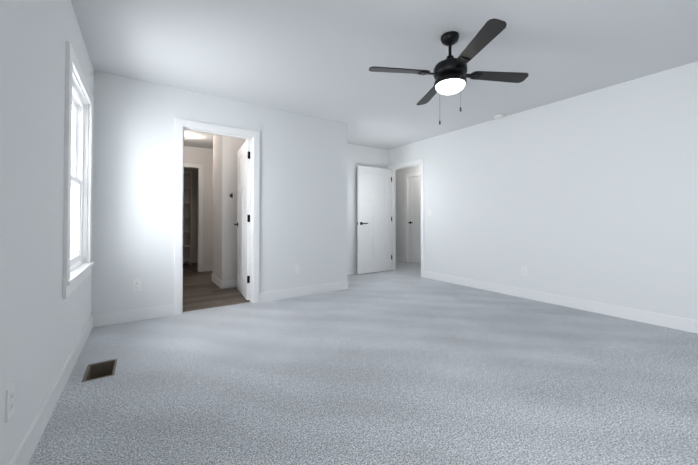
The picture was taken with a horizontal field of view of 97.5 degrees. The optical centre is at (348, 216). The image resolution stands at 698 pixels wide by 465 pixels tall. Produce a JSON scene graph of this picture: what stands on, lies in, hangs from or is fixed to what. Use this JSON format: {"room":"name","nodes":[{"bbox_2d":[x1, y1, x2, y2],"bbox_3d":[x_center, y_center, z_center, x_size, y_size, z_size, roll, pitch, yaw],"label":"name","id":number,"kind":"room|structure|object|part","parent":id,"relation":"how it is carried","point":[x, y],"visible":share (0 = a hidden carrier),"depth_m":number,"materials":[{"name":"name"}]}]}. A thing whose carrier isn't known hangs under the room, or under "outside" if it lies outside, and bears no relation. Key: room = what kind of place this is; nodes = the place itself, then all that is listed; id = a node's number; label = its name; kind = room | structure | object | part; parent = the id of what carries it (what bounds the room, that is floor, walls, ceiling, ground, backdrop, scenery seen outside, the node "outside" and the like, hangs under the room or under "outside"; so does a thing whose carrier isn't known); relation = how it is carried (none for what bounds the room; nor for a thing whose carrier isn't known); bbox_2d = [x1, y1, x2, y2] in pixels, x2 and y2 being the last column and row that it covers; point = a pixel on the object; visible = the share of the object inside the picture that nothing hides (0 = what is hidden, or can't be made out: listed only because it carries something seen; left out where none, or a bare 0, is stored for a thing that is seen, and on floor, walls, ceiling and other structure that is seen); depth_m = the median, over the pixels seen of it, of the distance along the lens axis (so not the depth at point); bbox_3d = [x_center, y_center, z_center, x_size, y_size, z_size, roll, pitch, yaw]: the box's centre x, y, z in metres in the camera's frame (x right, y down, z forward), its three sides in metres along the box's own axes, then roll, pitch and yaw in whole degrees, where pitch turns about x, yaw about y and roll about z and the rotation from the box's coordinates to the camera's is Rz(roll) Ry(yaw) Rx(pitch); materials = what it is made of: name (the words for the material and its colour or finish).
{"room":"empty bedroom","nodes":[
{"label":"empty bedroom","id":0,"kind":"room"},
{"bbox_2d":[0,0,93,464],"bbox_3d":[-1.254,-0.194,1.040,0.120,2.440,4.650,0,-1,-34],"label":"wall","id":1,"kind":"structure","parent":0,"point":[43,322],"depth_m":1.35,"materials":[{"name":"white paint"}]},
{"bbox_2d":[5,381,14,421],"bbox_3d":[-1.237,0.676,1.119,0.009,0.115,0.070,0,-1,-34],"label":"outlet","id":2,"kind":"object","parent":1,"relation":"attached to","point":[10,400],"visible":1,"depth_m":1.11,"materials":[{"name":"white plastic"}]},
{"bbox_2d":[9,314,96,464],"bbox_3d":[-1.208,0.969,1.075,0.013,0.116,4.380,0,-1,-34],"label":"baseboard","id":3,"kind":"structure","parent":1,"relation":"attached to","point":[27,446],"depth_m":1.55,"materials":[{"name":"white wood"}]},
{"bbox_2d":[62,41,93,298],"bbox_3d":[-2.056,-0.280,2.268,0.158,1.574,1.074,0,-1,-34],"label":"window","id":4,"kind":"structure","parent":1,"relation":"in","point":[74,279],"depth_m":2.54,"materials":[{"name":"white"}]},
{"bbox_3d":[-2.080,-0.283,2.252,0.084,1.374,0.844,0,-1,-34],"label":"window sash unit","id":5,"kind":"part","parent":4,"relation":"part of","materials":[{"name":"glass"}]},
{"bbox_2d":[183,168,197,263],"bbox_3d":[-3.751,-0.113,7.236,1.750,2.440,0.120,0,-1,-34],"label":"wall","id":6,"kind":"structure","parent":0,"point":[194,244],"depth_m":7.19,"materials":[{"name":"grey paint"}]},
{"bbox_2d":[184,146,212,265],"bbox_3d":[-2.888,-0.128,6.087,1.840,2.440,0.150,0,-1,-34],"label":"wall","id":7,"kind":"structure","parent":0,"point":[199,155],"depth_m":6.07,"materials":[{"name":"white paint"}]},
{"bbox_2d":[184,163,202,271],"bbox_3d":[-3.265,0.036,5.839,0.850,2.105,0.140,0,-1,-34],"label":"door frame","id":8,"kind":"structure","parent":7,"relation":"attached to","point":[199,167],"depth_m":6.00,"materials":[{"name":"white wood"}]},
{"bbox_2d":[203,265,211,271],"bbox_3d":[-2.536,1.039,6.247,0.820,0.110,0.013,0,-1,-34],"label":"baseboard","id":9,"kind":"structure","parent":7,"relation":"attached to","point":[205,268],"depth_m":6.06,"materials":[{"name":"white wood"}]},
{"bbox_2d":[91,71,340,314],"bbox_3d":[-1.313,-0.159,3.730,2.785,2.440,0.120,0,-1,-34],"label":"wall","id":10,"kind":"structure","parent":0,"point":[133,222],"depth_m":3.25,"materials":[{"name":"white paint"}]},
{"bbox_2d":[97,304,173,326],"bbox_3d":[-2.137,0.995,3.080,0.650,0.116,0.013,0,-1,-34],"label":"baseboard","id":11,"kind":"structure","parent":10,"relation":"attached to","point":[103,319],"depth_m":3.06,"materials":[{"name":"white wood"}]},
{"bbox_2d":[133,279,140,290],"bbox_3d":[-2.138,0.698,3.086,0.070,0.115,0.009,0,-1,-34],"label":"electrical outlet","id":12,"kind":"object","parent":10,"relation":"attached to","point":[137,285],"visible":1,"depth_m":3.08,"materials":[{"name":"white plastic"}]},
{"bbox_2d":[174,118,259,314],"bbox_3d":[-1.526,0.007,3.584,0.910,2.105,0.156,0,-1,-34],"label":"door frame","id":13,"kind":"structure","parent":10,"relation":"attached to","point":[181,125],"depth_m":3.49,"materials":[{"name":"white wood"}]},
{"bbox_2d":[234,139,249,299],"bbox_3d":[-1.423,0.048,4.176,0.153,2.015,0.768,0,-1,-34],"label":"bathroom door","id":14,"kind":"structure","parent":10,"relation":"in","point":[243,224],"depth_m":4.07,"materials":[{"name":"white painted wood"},{"name":"black metal"}]},
{"bbox_2d":[259,281,347,301],"bbox_3d":[-0.560,1.009,4.140,1.328,0.116,0.013,0,-1,-34],"label":"baseboard","id":15,"kind":"structure","parent":10,"relation":"attached to","point":[315,289],"depth_m":4.08,"materials":[{"name":"white wood"}]},
{"bbox_2d":[183,263,249,311],"bbox_3d":[-2.383,1.117,5.603,2.455,0.057,4.330,0,-1,-34],"label":"floor","id":16,"kind":"structure","parent":0,"point":[202,290],"depth_m":4.23,"materials":[{"name":"wood"}]},
{"bbox_2d":[183,172,191,264],"bbox_3d":[-3.920,0.051,6.831,0.680,2.100,0.360,0,-1,-34],"label":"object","id":17,"kind":"object","parent":16,"relation":"on","point":[188,260],"visible":0.42,"depth_m":6.89,"materials":[{"name":"beige"}]},
{"bbox_2d":[212,134,244,280],"bbox_3d":[-1.500,-0.139,5.237,1.415,2.440,0.750,0,-1,-34],"label":"wall","id":18,"kind":"structure","parent":0,"point":[224,250],"depth_m":4.62,"materials":[{"name":"white paint"}]},
{"bbox_2d":[211,274,222,288],"bbox_3d":[-2.088,1.020,4.818,0.013,0.110,0.763,0,-1,-34],"label":"baseboard","id":19,"kind":"structure","parent":18,"relation":"attached to","point":[219,283],"depth_m":4.72,"materials":[{"name":"white wood"}]},
{"bbox_2d":[223,280,236,288],"bbox_3d":[-1.741,1.018,4.599,0.300,0.110,0.013,0,-1,-34],"label":"baseboard","id":20,"kind":"structure","parent":18,"relation":"attached to","point":[230,283],"depth_m":4.57,"materials":[{"name":"white wood"}]},
{"bbox_2d":[341,123,346,281],"bbox_3d":[-0.369,-0.143,4.930,0.120,2.440,1.060,0,-1,-34],"label":"wall","id":21,"kind":"structure","parent":0,"point":[343,201],"depth_m":4.49,"materials":[{"name":"white paint"}]},
{"bbox_2d":[28,270,697,464],"bbox_3d":[0.411,1.078,2.709,4.765,0.060,5.590,0,-1,-34],"label":"floor carpet","id":22,"kind":"object","parent":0,"point":[394,367],"visible":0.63,"depth_m":1.86,"materials":[{"name":"grey carpet"}]},
{"bbox_2d":[81,359,116,382],"bbox_3d":[-1.680,1.154,2.068,0.164,0.232,0.284,0,-1,-34],"label":"air vent register","id":23,"kind":"object","parent":22,"relation":"in","point":[101,370],"visible":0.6,"depth_m":2.16,"materials":[{"name":"brown metal"}]},
{"bbox_2d":[347,143,387,268],"bbox_3d":[0.140,-0.132,5.839,1.740,2.440,0.120,0,-1,-34],"label":"wall","id":24,"kind":"structure","parent":0,"point":[360,155],"depth_m":5.74,"materials":[{"name":"white paint"}]},
{"bbox_2d":[347,268,356,274],"bbox_3d":[0.124,1.029,5.734,1.612,0.116,0.013,0,-1,-34],"label":"baseboard","id":25,"kind":"structure","parent":24,"relation":"attached to","point":[350,271],"depth_m":5.68,"materials":[{"name":"white wood"}]},
{"bbox_2d":[71,0,697,149],"bbox_3d":[0.141,-1.397,4.627,6.420,0.060,9.020,0,-1,-34],"label":"ceiling","id":26,"kind":"structure","parent":0,"point":[316,58],"depth_m":2.57,"materials":[{"name":"white paint"}]},
{"bbox_2d":[369,19,528,124],"bbox_3d":[0.784,-1.070,2.371,0.949,0.653,0.949,-1,-1,38],"label":"fan","id":27,"kind":"object","parent":26,"relation":"hanging from","point":[449,74],"visible":1,"depth_m":2.30,"materials":[{"name":"black metal"}]},
{"bbox_3d":[0.784,-1.206,2.373,0.252,0.382,0.252,0,-1,-34],"label":"motor","id":28,"kind":"part","parent":27,"relation":"part of","materials":[{"name":"black metal"}]},
{"bbox_2d":[494,114,503,118],"bbox_3d":[2.044,-1.355,4.170,0.128,0.036,0.128,0,-1,-34],"label":"smoke detector","id":29,"kind":"object","parent":26,"relation":"attached to","point":[498,116],"visible":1,"depth_m":4.13,"materials":[{"name":"white plastic"}]},
{"bbox_2d":[396,165,419,256],"bbox_3d":[1.673,-0.116,7.026,0.120,2.440,6.520,0,-1,-34],"label":"wall","id":30,"kind":"structure","parent":0,"point":[400,211],"depth_m":7.49,"materials":[{"name":"white paint"}]},
{"bbox_2d":[396,172,420,261],"bbox_3d":[1.667,0.051,7.020,0.140,2.105,6.280,0,-1,-34],"label":"door frame","id":31,"kind":"structure","parent":30,"relation":"attached to","point":[405,258],"depth_m":7.33,"materials":[{"name":"white wood"}]},
{"bbox_2d":[408,176,420,263],"bbox_3d":[1.642,0.084,7.016,0.143,2.015,0.758,0,-1,-34],"label":"hall door","id":32,"kind":"structure","parent":30,"relation":"in","point":[414,219],"depth_m":7.16,"materials":[{"name":"white wood"}]},
{"bbox_2d":[388,61,697,319],"bbox_3d":[2.372,-0.156,3.971,0.120,2.440,5.470,0,-1,-34],"label":"wall","id":33,"kind":"structure","parent":0,"point":[591,196],"depth_m":3.47,"materials":[{"name":"white paint"}]},
{"bbox_2d":[388,158,423,276],"bbox_3d":[1.114,0.036,5.840,0.156,2.105,0.960,0,-1,-34],"label":"door frame","id":34,"kind":"structure","parent":33,"relation":"attached to","point":[394,168],"depth_m":6.06,"materials":[{"name":"white wood"}]},
{"bbox_2d":[357,165,391,273],"bbox_3d":[0.499,0.070,5.893,0.818,2.015,0.143,0,-1,-34],"label":"entry door","id":35,"kind":"structure","parent":34,"relation":"attached to","point":[374,218],"depth_m":5.86,"materials":[{"name":"white painted wood"},{"name":"black metal"}]},
{"bbox_2d":[522,267,527,275],"bbox_3d":[2.284,0.720,3.975,0.009,0.115,0.070,0,-1,-34],"label":"outlet","id":36,"kind":"object","parent":33,"relation":"attached to","point":[524,271],"visible":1,"depth_m":3.97,"materials":[{"name":"white plastic"}]},
{"bbox_2d":[424,271,697,333],"bbox_3d":[2.544,1.001,3.581,0.013,0.116,4.355,0,-1,-34],"label":"baseboard","id":37,"kind":"structure","parent":33,"relation":"attached to","point":[679,323],"depth_m":3.44,"materials":[{"name":"white wood"}]},
{"label":"outside","id":38,"kind":"structure","parent":0,"visible":0},
{"bbox_2d":[396,261,420,274],"bbox_3d":[1.223,1.131,6.780,1.125,0.060,6.400,0,-1,-34],"label":"floor","id":39,"kind":"structure","parent":38,"point":[411,267],"depth_m":6.53,"materials":[{"name":"grey carpet"}]}
]}

